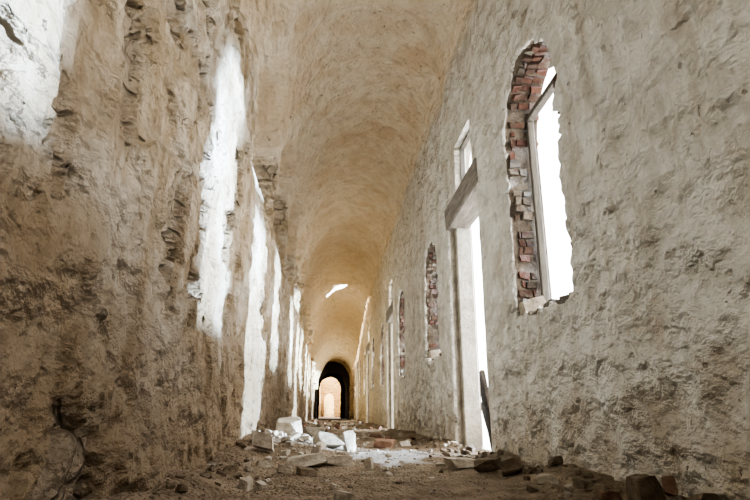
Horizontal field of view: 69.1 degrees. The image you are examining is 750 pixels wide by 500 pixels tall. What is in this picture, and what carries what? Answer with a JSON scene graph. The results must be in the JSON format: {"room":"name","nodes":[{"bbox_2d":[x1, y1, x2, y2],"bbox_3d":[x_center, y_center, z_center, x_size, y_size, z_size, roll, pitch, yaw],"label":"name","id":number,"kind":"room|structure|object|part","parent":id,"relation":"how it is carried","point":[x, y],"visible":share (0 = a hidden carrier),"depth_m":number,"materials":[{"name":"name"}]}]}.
{"room":"ruined vaulted corridor","nodes":[
{"label":"ruined vaulted corridor","id":0,"kind":"room"},
{"bbox_2d":[0,0,314,499],"bbox_3d":[-2.180,2.580,13.703,0.490,4.050,42.000,1,-17,-5],"label":"wall","id":1,"kind":"structure","parent":0,"point":[153,318],"depth_m":2.38,"materials":[{"name":"paint"}]},
{"bbox_2d":[319,384,321,416],"bbox_3d":[-5.402,14.292,52.863,0.182,4.050,18.000,1,-17,-5],"label":"wall","id":2,"kind":"structure","parent":0,"point":[320,384],"depth_m":55.77,"materials":[{"name":"paint"}]},
{"bbox_2d":[324,394,333,416],"bbox_3d":[-4.269,17.649,67.666,15.000,6.200,0.001,1,-17,-5],"label":"wall","id":3,"kind":"structure","parent":0,"point":[329,399],"depth_m":67.08,"materials":[{"name":"paint"}]},
{"bbox_2d":[320,377,340,416],"bbox_3d":[-4.811,16.414,61.705,3.220,5.050,0.025,1,-17,-5],"label":"wall","id":4,"kind":"structure","parent":0,"point":[330,385],"depth_m":61.77,"materials":[{"name":"paint"}]},
{"bbox_2d":[317,373,345,417],"bbox_3d":[-3.329,10.699,44.689,3.220,6.250,0.026,1,-17,-5],"label":"wall","id":5,"kind":"structure","parent":0,"point":[338,377],"depth_m":44.46,"materials":[{"name":"paint"}]},
{"bbox_2d":[314,360,349,419],"bbox_3d":[-3.096,10.293,39.071,2.313,3.735,11.000,1,-17,-5],"label":"wall","id":6,"kind":"structure","parent":0,"point":[331,366],"depth_m":39.57,"materials":[{"name":"paint"}]},
{"bbox_2d":[317,417,347,419],"bbox_3d":[-4.100,16.119,52.428,2.960,0.001,40.000,1,-17,-5],"label":"floor","id":7,"kind":"structure","parent":0,"point":[319,418],"depth_m":43.44,"materials":[{"name":"beige stone"}]},
{"bbox_2d":[314,358,353,419],"bbox_3d":[-2.424,7.558,34.187,3.220,6.250,0.024,1,-17,-5],"label":"wall","id":8,"kind":"structure","parent":0,"point":[351,373],"depth_m":33.97,"materials":[{"name":"paint"}]},
{"bbox_2d":[239,0,470,389],"bbox_3d":[-0.970,0.733,14.360,2.876,4.165,42.000,1,-17,-5],"label":"ceiling","id":9,"kind":"structure","parent":0,"point":[348,90],"depth_m":9.77,"materials":[{"name":"paint"}]},
{"bbox_2d":[81,418,689,499],"bbox_3d":[-0.684,4.319,13.312,2.880,0.242,42.000,1,-17,-5],"label":"floor","id":10,"kind":"structure","parent":0,"point":[461,483],"depth_m":3.33,"materials":[{"name":"brown soil"}]},
{"bbox_2d":[166,482,175,488],"bbox_3d":[-0.959,1.110,2.564,0.041,0.029,0.051,9,-19,-29],"label":"pebble","id":11,"kind":"object","parent":10,"relation":"on","point":[169,485],"visible":1,"depth_m":2.55,"materials":[{"name":"stone"}]},
{"bbox_2d":[175,473,184,478],"bbox_3d":[-0.988,1.145,2.758,0.047,0.026,0.038,5,-17,-17],"label":"pebble","id":12,"kind":"object","parent":10,"relation":"on","point":[178,475],"visible":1,"depth_m":2.74,"materials":[{"name":"stone"}]},
{"bbox_2d":[175,484,187,492],"bbox_3d":[-0.895,1.105,2.513,0.058,0.051,0.050,-15,-23,42],"label":"pebble","id":13,"kind":"object","parent":10,"relation":"on","point":[181,488],"visible":0.87,"depth_m":2.50,"materials":[{"name":"stone"}]},
{"bbox_2d":[200,472,211,478],"bbox_3d":[-0.939,1.254,3.023,0.074,0.040,0.059,-1,-17,4],"label":"stone","id":14,"kind":"object","parent":10,"relation":"on","point":[203,474],"visible":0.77,"depth_m":3.01,"materials":[{"name":"brown stone"}]},
{"bbox_2d":[206,467,214,471],"bbox_3d":[-1.028,1.381,3.421,0.049,0.042,0.053,-6,-18,18],"label":"pebble","id":15,"kind":"object","parent":10,"relation":"on","point":[211,469],"visible":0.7,"depth_m":3.40,"materials":[{"name":"stone"}]},
{"bbox_2d":[216,469,226,477],"bbox_3d":[-0.944,1.371,3.345,0.055,0.048,0.060,14,-22,-39],"label":"pebble","id":16,"kind":"object","parent":10,"relation":"on","point":[219,472],"visible":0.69,"depth_m":3.33,"materials":[{"name":"stone"}]},
{"bbox_2d":[222,465,238,474],"bbox_3d":[-0.943,1.435,3.555,0.114,0.064,0.094,4,-17,-14],"label":"stone","id":17,"kind":"object","parent":10,"relation":"on","point":[229,469],"visible":0.76,"depth_m":3.53,"materials":[{"name":"brown stone"}]},
{"bbox_2d":[236,472,242,478],"bbox_3d":[-0.846,1.413,3.405,0.049,0.041,0.038,4,-17,-13],"label":"pebble","id":18,"kind":"object","parent":10,"relation":"on","point":[238,475],"visible":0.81,"depth_m":3.39,"materials":[{"name":"stone"}]},
{"bbox_2d":[238,477,252,490],"bbox_3d":[-0.735,1.321,3.072,0.084,0.076,0.069,0,-17,1],"label":"block","id":19,"kind":"object","parent":10,"relation":"on","point":[246,484],"visible":0.96,"depth_m":3.05,"materials":[{"name":"beige stone"}]},
{"bbox_2d":[241,462,250,466],"bbox_3d":[-0.925,1.541,3.904,0.068,0.050,0.056,-1,-17,5],"label":"fragment","id":20,"kind":"object","parent":10,"relation":"on","point":[246,463],"visible":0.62,"depth_m":3.89,"materials":[{"name":"beige stone"}]},
{"bbox_2d":[244,465,252,471],"bbox_3d":[-0.876,1.520,3.789,0.063,0.046,0.051,14,-22,-39],"label":"fragment","id":21,"kind":"object","parent":10,"relation":"on","point":[246,468],"visible":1,"depth_m":3.77,"materials":[{"name":"beige stone"}]},
{"bbox_2d":[243,447,253,451],"bbox_3d":[-1.034,1.637,4.459,0.082,0.049,0.050,8,-18,-25],"label":"fragment","id":22,"kind":"object","parent":10,"relation":"on","point":[247,449],"visible":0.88,"depth_m":4.45,"materials":[{"name":"beige stone"}]},
{"bbox_2d":[255,480,267,488],"bbox_3d":[-0.655,1.357,3.142,0.053,0.050,0.078,13,-21,-36],"label":"fragment","id":23,"kind":"object","parent":10,"relation":"on","point":[260,484],"visible":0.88,"depth_m":3.13,"materials":[{"name":"beige stone"}]},
{"bbox_2d":[252,430,273,451],"bbox_3d":[-0.962,1.643,4.688,0.195,0.179,0.174,1,-17,-3],"label":"block","id":24,"kind":"object","parent":10,"relation":"on","point":[260,440],"visible":1,"depth_m":4.64,"materials":[{"name":"beige stone"}]},
{"bbox_2d":[256,460,273,467],"bbox_3d":[-0.833,1.599,4.075,0.135,0.058,0.094,10,-20,-31],"label":"stone","id":25,"kind":"object","parent":10,"relation":"on","point":[262,463],"visible":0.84,"depth_m":4.04,"materials":[{"name":"beige stone"}]},
{"bbox_2d":[277,464,292,473],"bbox_3d":[-0.623,1.516,3.767,0.110,0.070,0.082,2,-17,-8],"label":"block","id":26,"kind":"object","parent":10,"relation":"on","point":[285,469],"visible":0.84,"depth_m":3.74,"materials":[{"name":"beige stone"}]},
{"bbox_2d":[280,449,290,455],"bbox_3d":[-0.746,1.690,4.546,0.086,0.057,0.078,-7,-18,23],"label":"fragment","id":27,"kind":"object","parent":10,"relation":"on","point":[287,452],"visible":0.96,"depth_m":4.51,"materials":[{"name":"beige stone"}]},
{"bbox_2d":[276,417,301,434],"bbox_3d":[-1.020,2.095,6.457,0.328,0.234,0.281,1,-17,-4],"label":"plaster slab","id":28,"kind":"object","parent":10,"relation":"on","point":[287,425],"visible":0.77,"depth_m":6.35,"materials":[{"name":"beige stone"}]},
{"bbox_2d":[286,442,295,446],"bbox_3d":[-0.787,1.810,5.080,0.065,0.045,0.075,-13,-21,37],"label":"fragment","id":29,"kind":"object","parent":10,"relation":"on","point":[288,444],"visible":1,"depth_m":5.06,"materials":[{"name":"beige stone"}]},
{"bbox_2d":[288,432,300,437],"bbox_3d":[-0.851,1.966,5.778,0.120,0.071,0.072,12,-20,-34],"label":"fragment","id":30,"kind":"object","parent":10,"relation":"on","point":[293,434],"visible":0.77,"depth_m":5.77,"materials":[{"name":"beige stone"}]},
{"bbox_2d":[300,436,310,440],"bbox_3d":[-0.720,1.940,5.601,0.117,0.061,0.071,-2,-17,8],"label":"fragment","id":31,"kind":"object","parent":10,"relation":"on","point":[305,438],"visible":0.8,"depth_m":5.58,"materials":[{"name":"beige stone"}]},
{"bbox_2d":[284,452,327,466],"bbox_3d":[-0.529,1.605,4.158,0.334,0.120,0.202,2,-17,-7],"label":"plaster slab","id":32,"kind":"object","parent":10,"relation":"on","point":[305,460],"visible":0.84,"depth_m":4.09,"materials":[{"name":"beige stone"}]},
{"bbox_2d":[296,466,317,476],"bbox_3d":[-0.462,1.483,3.648,0.146,0.072,0.099,8,-18,-25],"label":"stone","id":33,"kind":"object","parent":10,"relation":"on","point":[303,471],"visible":1,"depth_m":3.62,"materials":[{"name":"brown stone"}]},
{"bbox_2d":[306,427,325,436],"bbox_3d":[-0.985,3.095,9.236,0.339,0.196,0.271,-1,-17,5],"label":"block","id":34,"kind":"object","parent":10,"relation":"on","point":[311,431],"visible":0.65,"depth_m":9.14,"materials":[{"name":"beige stone"}]},
{"bbox_2d":[311,447,321,453],"bbox_3d":[-0.503,1.746,4.720,0.082,0.087,0.124,-2,-17,7],"label":"fragment","id":35,"kind":"object","parent":10,"relation":"on","point":[314,449],"visible":0.68,"depth_m":4.67,"materials":[{"name":"beige stone"}]},
{"bbox_2d":[316,442,325,449],"bbox_3d":[-0.518,1.869,5.197,0.083,0.078,0.122,-7,-18,23],"label":"fragment","id":36,"kind":"object","parent":10,"relation":"on","point":[322,445],"visible":0.81,"depth_m":5.17,"materials":[{"name":"beige stone"}]},
{"bbox_2d":[313,432,343,448],"bbox_3d":[-0.475,1.919,5.496,0.282,0.171,0.218,8,-18,-25],"label":"plaster slab","id":37,"kind":"object","parent":10,"relation":"on","point":[332,441],"visible":0.81,"depth_m":5.44,"materials":[{"name":"white stone"}]},
{"bbox_2d":[330,483,337,487],"bbox_3d":[-0.240,1.377,3.176,0.045,0.033,0.028,-16,-23,42],"label":"chip","id":38,"kind":"object","parent":10,"relation":"on","point":[332,485],"visible":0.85,"depth_m":3.17,"materials":[{"name":"beige stone"}]},
{"bbox_2d":[320,455,355,465],"bbox_3d":[-0.300,1.687,4.352,0.310,0.090,0.161,10,-20,-31],"label":"block","id":39,"kind":"object","parent":10,"relation":"on","point":[344,460],"visible":0.7,"depth_m":4.29,"materials":[{"name":"beige stone"}]},
{"bbox_2d":[334,490,353,499],"bbox_3d":[-0.160,1.237,2.740,0.095,0.057,0.082,-10,-19,30],"label":"fragment","id":40,"kind":"object","parent":10,"relation":"on","point":[338,495],"visible":0.96,"depth_m":2.71,"materials":[{"name":"beige stone"}]},
{"bbox_2d":[342,430,355,451],"bbox_3d":[-0.256,1.939,5.539,0.163,0.209,0.113,10,-19,-30],"label":"chunk","id":41,"kind":"object","parent":10,"relation":"on","point":[348,437],"visible":0.94,"depth_m":5.50,"materials":[{"name":"white stone"}]},
{"bbox_2d":[364,457,373,469],"bbox_3d":[-0.047,1.678,4.265,0.064,0.114,0.061,-7,-18,22],"label":"chunk","id":42,"kind":"object","parent":10,"relation":"on","point":[368,462],"visible":0.87,"depth_m":4.25,"materials":[{"name":"beige stone"}]},
{"bbox_2d":[373,438,395,447],"bbox_3d":[0.121,2.342,6.601,0.266,0.117,0.189,-2,-17,5],"label":"brick","id":43,"kind":"object","parent":10,"relation":"on","point":[379,442],"visible":0.98,"depth_m":6.53,"materials":[{"name":"brick"}]},
{"bbox_2d":[384,471,393,476],"bbox_3d":[0.089,1.516,3.674,0.049,0.041,0.062,-15,-22,42],"label":"chip","id":44,"kind":"object","parent":10,"relation":"on","point":[388,473],"visible":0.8,"depth_m":3.66,"materials":[{"name":"beige stone"}]},
{"bbox_2d":[396,440,410,445],"bbox_3d":[0.383,2.548,7.181,0.190,0.088,0.147,3,-17,-9],"label":"chunk","id":45,"kind":"object","parent":10,"relation":"on","point":[402,443],"visible":0.73,"depth_m":7.12,"materials":[{"name":"beige stone"}]},
{"bbox_2d":[435,462,445,466],"bbox_3d":[0.524,1.754,4.433,0.089,0.051,0.073,7,-18,-21],"label":"block","id":46,"kind":"object","parent":10,"relation":"on","point":[438,464],"visible":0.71,"depth_m":4.41,"materials":[{"name":"beige stone"}]},
{"bbox_2d":[443,451,449,456],"bbox_3d":[0.696,1.984,5.298,0.064,0.058,0.050,3,-17,-9],"label":"pebble","id":47,"kind":"object","parent":10,"relation":"on","point":[445,453],"visible":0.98,"depth_m":5.28,"materials":[{"name":"stone"}]},
{"bbox_2d":[443,457,475,468],"bbox_3d":[0.674,1.694,4.327,0.269,0.087,0.162,8,-18,-25],"label":"block","id":48,"kind":"object","parent":10,"relation":"on","point":[452,462],"visible":0.84,"depth_m":4.27,"materials":[{"name":"beige stone"}]},
{"bbox_2d":[461,450,469,454],"bbox_3d":[0.871,1.952,5.253,0.073,0.047,0.054,12,-20,-35],"label":"pebble","id":49,"kind":"object","parent":10,"relation":"on","point":[463,452],"visible":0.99,"depth_m":5.24,"materials":[{"name":"stone"}]},
{"bbox_2d":[466,446,473,451],"bbox_3d":[0.936,1.953,5.345,0.060,0.069,0.077,-9,-19,26],"label":"pebble","id":50,"kind":"object","parent":10,"relation":"on","point":[468,448],"visible":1,"depth_m":5.32,"materials":[{"name":"stone"}]},
{"bbox_2d":[466,455,475,458],"bbox_3d":[0.834,1.809,4.729,0.089,0.054,0.069,-8,-18,24],"label":"pebble","id":51,"kind":"object","parent":10,"relation":"on","point":[467,456],"visible":0.55,"depth_m":4.73,"materials":[{"name":"beige stone"}]},
{"bbox_2d":[478,451,486,457],"bbox_3d":[0.921,1.760,4.684,0.084,0.062,0.062,16,-23,-42],"label":"pebble","id":52,"kind":"object","parent":10,"relation":"on","point":[482,454],"visible":0.84,"depth_m":4.66,"materials":[{"name":"brown stone"}]},
{"bbox_2d":[474,457,500,471],"bbox_3d":[0.819,1.560,3.961,0.189,0.100,0.151,-5,-17,16],"label":"stone","id":53,"kind":"object","parent":10,"relation":"on","point":[485,464],"visible":0.97,"depth_m":3.92,"materials":[{"name":"brown stone"}]},
{"bbox_2d":[497,449,502,454],"bbox_3d":[1.064,1.721,4.632,0.058,0.052,0.045,-15,-22,40],"label":"pebble","id":54,"kind":"object","parent":10,"relation":"on","point":[500,451],"visible":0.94,"depth_m":4.62,"materials":[{"name":"stone"}]},
{"bbox_2d":[501,456,522,475],"bbox_3d":[0.941,1.480,3.740,0.142,0.130,0.124,-6,-18,18],"label":"stone","id":55,"kind":"object","parent":10,"relation":"on","point":[511,465],"visible":1,"depth_m":3.70,"materials":[{"name":"brown stone"}]},
{"bbox_2d":[528,468,535,473],"bbox_3d":[1.037,1.462,3.606,0.048,0.043,0.038,3,-17,-12],"label":"pebble","id":56,"kind":"object","parent":10,"relation":"on","point":[531,470],"visible":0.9,"depth_m":3.60,"materials":[{"name":"stone"}]},
{"bbox_2d":[526,485,538,492],"bbox_3d":[0.880,1.335,3.041,0.074,0.048,0.055,-14,-22,39],"label":"pebble","id":57,"kind":"object","parent":10,"relation":"on","point":[530,488],"visible":0.89,"depth_m":3.02,"materials":[{"name":"stone"}]},
{"bbox_2d":[534,469,542,474],"bbox_3d":[1.040,1.411,3.466,0.062,0.040,0.046,-14,-22,40],"label":"pebble","id":58,"kind":"object","parent":10,"relation":"on","point":[539,471],"visible":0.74,"depth_m":3.45,"materials":[{"name":"stone"}]},
{"bbox_2d":[535,473,554,483],"bbox_3d":[1.016,1.371,3.262,0.131,0.057,0.108,1,-17,-2],"label":"stone","id":59,"kind":"object","parent":10,"relation":"on","point":[540,478],"visible":0.71,"depth_m":3.23,"materials":[{"name":"beige stone"}]},
{"bbox_2d":[549,477,560,483],"bbox_3d":[1.026,1.319,3.109,0.061,0.045,0.045,-14,-21,38],"label":"pebble","id":60,"kind":"object","parent":10,"relation":"on","point":[555,480],"visible":0.87,"depth_m":3.09,"materials":[{"name":"beige stone"}]},
{"bbox_2d":[548,456,562,466],"bbox_3d":[1.171,1.375,3.541,0.083,0.074,0.065,2,-17,-8],"label":"pebble","id":61,"kind":"object","parent":10,"relation":"on","point":[556,460],"visible":1,"depth_m":3.52,"materials":[{"name":"stone"}]},
{"bbox_2d":[564,491,571,497],"bbox_3d":[0.976,1.234,2.754,0.036,0.036,0.048,-8,-18,24],"label":"pebble","id":62,"kind":"object","parent":10,"relation":"on","point":[567,494],"visible":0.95,"depth_m":2.74,"materials":[{"name":"beige stone"}]},
{"bbox_2d":[564,483,574,490],"bbox_3d":[1.052,1.287,2.954,0.040,0.040,0.054,10,-19,-30],"label":"pebble","id":63,"kind":"object","parent":10,"relation":"on","point":[568,486],"visible":0.95,"depth_m":2.95,"materials":[{"name":"beige stone"}]},
{"bbox_2d":[573,479,593,488],"bbox_3d":[1.108,1.244,2.893,0.094,0.053,0.076,10,-19,-30],"label":"stone","id":64,"kind":"object","parent":10,"relation":"on","point":[578,484],"visible":0.91,"depth_m":2.87,"materials":[{"name":"brown stone"}]},
{"bbox_2d":[581,473,594,477],"bbox_3d":[1.202,1.281,3.085,0.074,0.036,0.055,-14,-22,39],"label":"pebble","id":65,"kind":"object","parent":10,"relation":"on","point":[585,475],"visible":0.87,"depth_m":3.07,"materials":[{"name":"stone"}]},
{"bbox_2d":[591,476,604,482],"bbox_3d":[1.202,1.246,2.946,0.061,0.040,0.045,1,-17,-2],"label":"pebble","id":66,"kind":"object","parent":10,"relation":"on","point":[598,479],"visible":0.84,"depth_m":2.94,"materials":[{"name":"stone"}]},
{"bbox_2d":[604,485,613,488],"bbox_3d":[1.200,1.222,2.799,0.055,0.026,0.040,3,-17,-11],"label":"pebble","id":67,"kind":"object","parent":10,"relation":"on","point":[605,486],"visible":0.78,"depth_m":2.80,"materials":[{"name":"stone"}]},
{"bbox_2d":[596,490,622,499],"bbox_3d":[1.092,1.147,2.526,0.117,0.066,0.092,-5,-17,15],"label":"brick","id":68,"kind":"object","parent":10,"relation":"on","point":[602,495],"visible":1,"depth_m":2.50,"materials":[{"name":"red brick"}]},
{"bbox_2d":[626,474,666,499],"bbox_3d":[1.143,1.031,2.306,0.178,0.159,0.121,6,-18,-18],"label":"stone","id":69,"kind":"object","parent":10,"relation":"on","point":[638,486],"visible":1,"depth_m":2.27,"materials":[{"name":"brown stone"}]},
{"bbox_2d":[661,476,677,495],"bbox_3d":[1.296,1.046,2.402,0.055,0.098,0.062,-3,-17,10],"label":"brick","id":70,"kind":"object","parent":10,"relation":"on","point":[669,486],"visible":0.85,"depth_m":2.39,"materials":[{"name":"red brick"}]},
{"bbox_2d":[689,493,718,499],"bbox_3d":[1.297,1.001,2.156,0.113,0.082,0.080,9,-19,-27],"label":"stone","id":71,"kind":"object","parent":10,"relation":"on","point":[703,496],"visible":1,"depth_m":2.14,"materials":[{"name":"brown stone"}]},
{"bbox_2d":[353,0,749,499],"bbox_3d":[0.552,2.117,14.077,0.399,5.150,42.000,1,-17,-5],"label":"wall","id":72,"kind":"structure","parent":0,"point":[644,367],"depth_m":3.14,"materials":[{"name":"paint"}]},
{"bbox_2d":[366,321,369,353],"bbox_3d":[-0.149,4.897,22.087,0.341,4.161,1.701,1,-17,-5],"label":"door","id":73,"kind":"structure","parent":72,"relation":"in","point":[368,342],"depth_m":22.75,"materials":[{"name":"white wood"}]},
{"bbox_3d":[-0.186,3.410,22.529,0.155,1.058,1.580,1,-17,-5],"label":"lunette panel","id":74,"kind":"part","parent":73,"relation":"part of","materials":[{"name":"paint"}]},
{"bbox_2d":[381,325,383,385],"bbox_3d":[0.386,3.087,16.391,0.357,2.027,1.346,1,-17,-5],"label":"window","id":75,"kind":"structure","parent":72,"relation":"in","point":[382,345],"depth_m":16.92,"materials":[{"name":"brick"}]},
{"bbox_2d":[386,271,393,428],"bbox_3d":[0.526,2.571,14.309,0.340,4.162,1.697,1,-17,-5],"label":"door","id":76,"kind":"structure","parent":72,"relation":"in","point":[389,314],"depth_m":14.84,"materials":[{"name":"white wood"}]},
{"bbox_3d":[0.485,1.082,14.747,0.155,1.058,1.580,1,-17,-5],"label":"lunette panel","id":77,"kind":"part","parent":76,"relation":"part of","materials":[{"name":"paint"}]},
{"bbox_2d":[399,293,404,377],"bbox_3d":[0.757,1.825,12.088,0.343,2.076,1.331,1,-17,-5],"label":"window","id":78,"kind":"structure","parent":72,"relation":"in","point":[401,313],"depth_m":12.64,"materials":[{"name":"brick"}]},
{"bbox_2d":[426,245,441,360],"bbox_3d":[1.050,0.759,8.612,0.340,2.030,1.338,1,-17,-5],"label":"bricks","id":79,"kind":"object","parent":72,"relation":"in","point":[432,354],"depth_m":9.13,"materials":[{"name":"brick"}]},
{"bbox_2d":[444,105,482,448],"bbox_3d":[1.192,0.240,6.518,0.335,4.161,1.687,1,-17,-5],"label":"door","id":80,"kind":"structure","parent":72,"relation":"in","point":[461,212],"depth_m":6.96,"materials":[{"name":"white wood"}]},
{"bbox_3d":[1.156,-1.245,6.965,0.155,1.058,1.580,1,-17,-5],"label":"lunette panel","id":81,"kind":"part","parent":80,"relation":"part of","materials":[{"name":"paint"}]},
{"bbox_3d":[1.194,-1.175,6.822,0.060,0.640,0.860,1,-17,-5],"label":"transom frame","id":82,"kind":"part","parent":80,"relation":"part of","materials":[{"name":"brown wood"}]},
{"bbox_2d":[508,41,573,315],"bbox_3d":[1.415,-0.655,4.418,0.347,2.393,1.344,1,-17,-5],"label":"window","id":83,"kind":"structure","parent":72,"relation":"in","point":[530,60],"depth_m":4.86,"materials":[{"name":"brick"}]},
{"bbox_3d":[1.455,-0.315,4.861,0.062,1.852,0.050,1,-17,-5],"label":"frame post","id":84,"kind":"part","parent":83,"relation":"part of","materials":[{"name":"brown wood"}]},
{"label":"outside","id":85,"kind":"structure","parent":0,"visible":0},
{"bbox_2d":[482,415,490,449],"bbox_3d":[26.733,15.440,50.054,58.090,0.001,180.000,1,-17,-5],"label":"ground","id":86,"kind":"structure","parent":85,"point":[486,443],"depth_m":10.45,"materials":[{"name":"white"}]},
{"bbox_2d":[481,402,486,427],"bbox_3d":[1.428,2.231,6.892,0.038,0.603,0.350,5,-17,-15],"label":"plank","id":87,"kind":"object","parent":86,"relation":"on","point":[481,402],"visible":0.2,"depth_m":7.03,"materials":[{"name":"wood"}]},
{"bbox_2d":[479,370,491,450],"bbox_3d":[1.408,2.003,6.783,0.057,1.024,0.579,3,-17,-9],"label":"plank","id":88,"kind":"object","parent":86,"relation":"on","point":[484,393],"visible":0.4,"depth_m":6.84,"materials":[{"name":"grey wood"}]}
]}

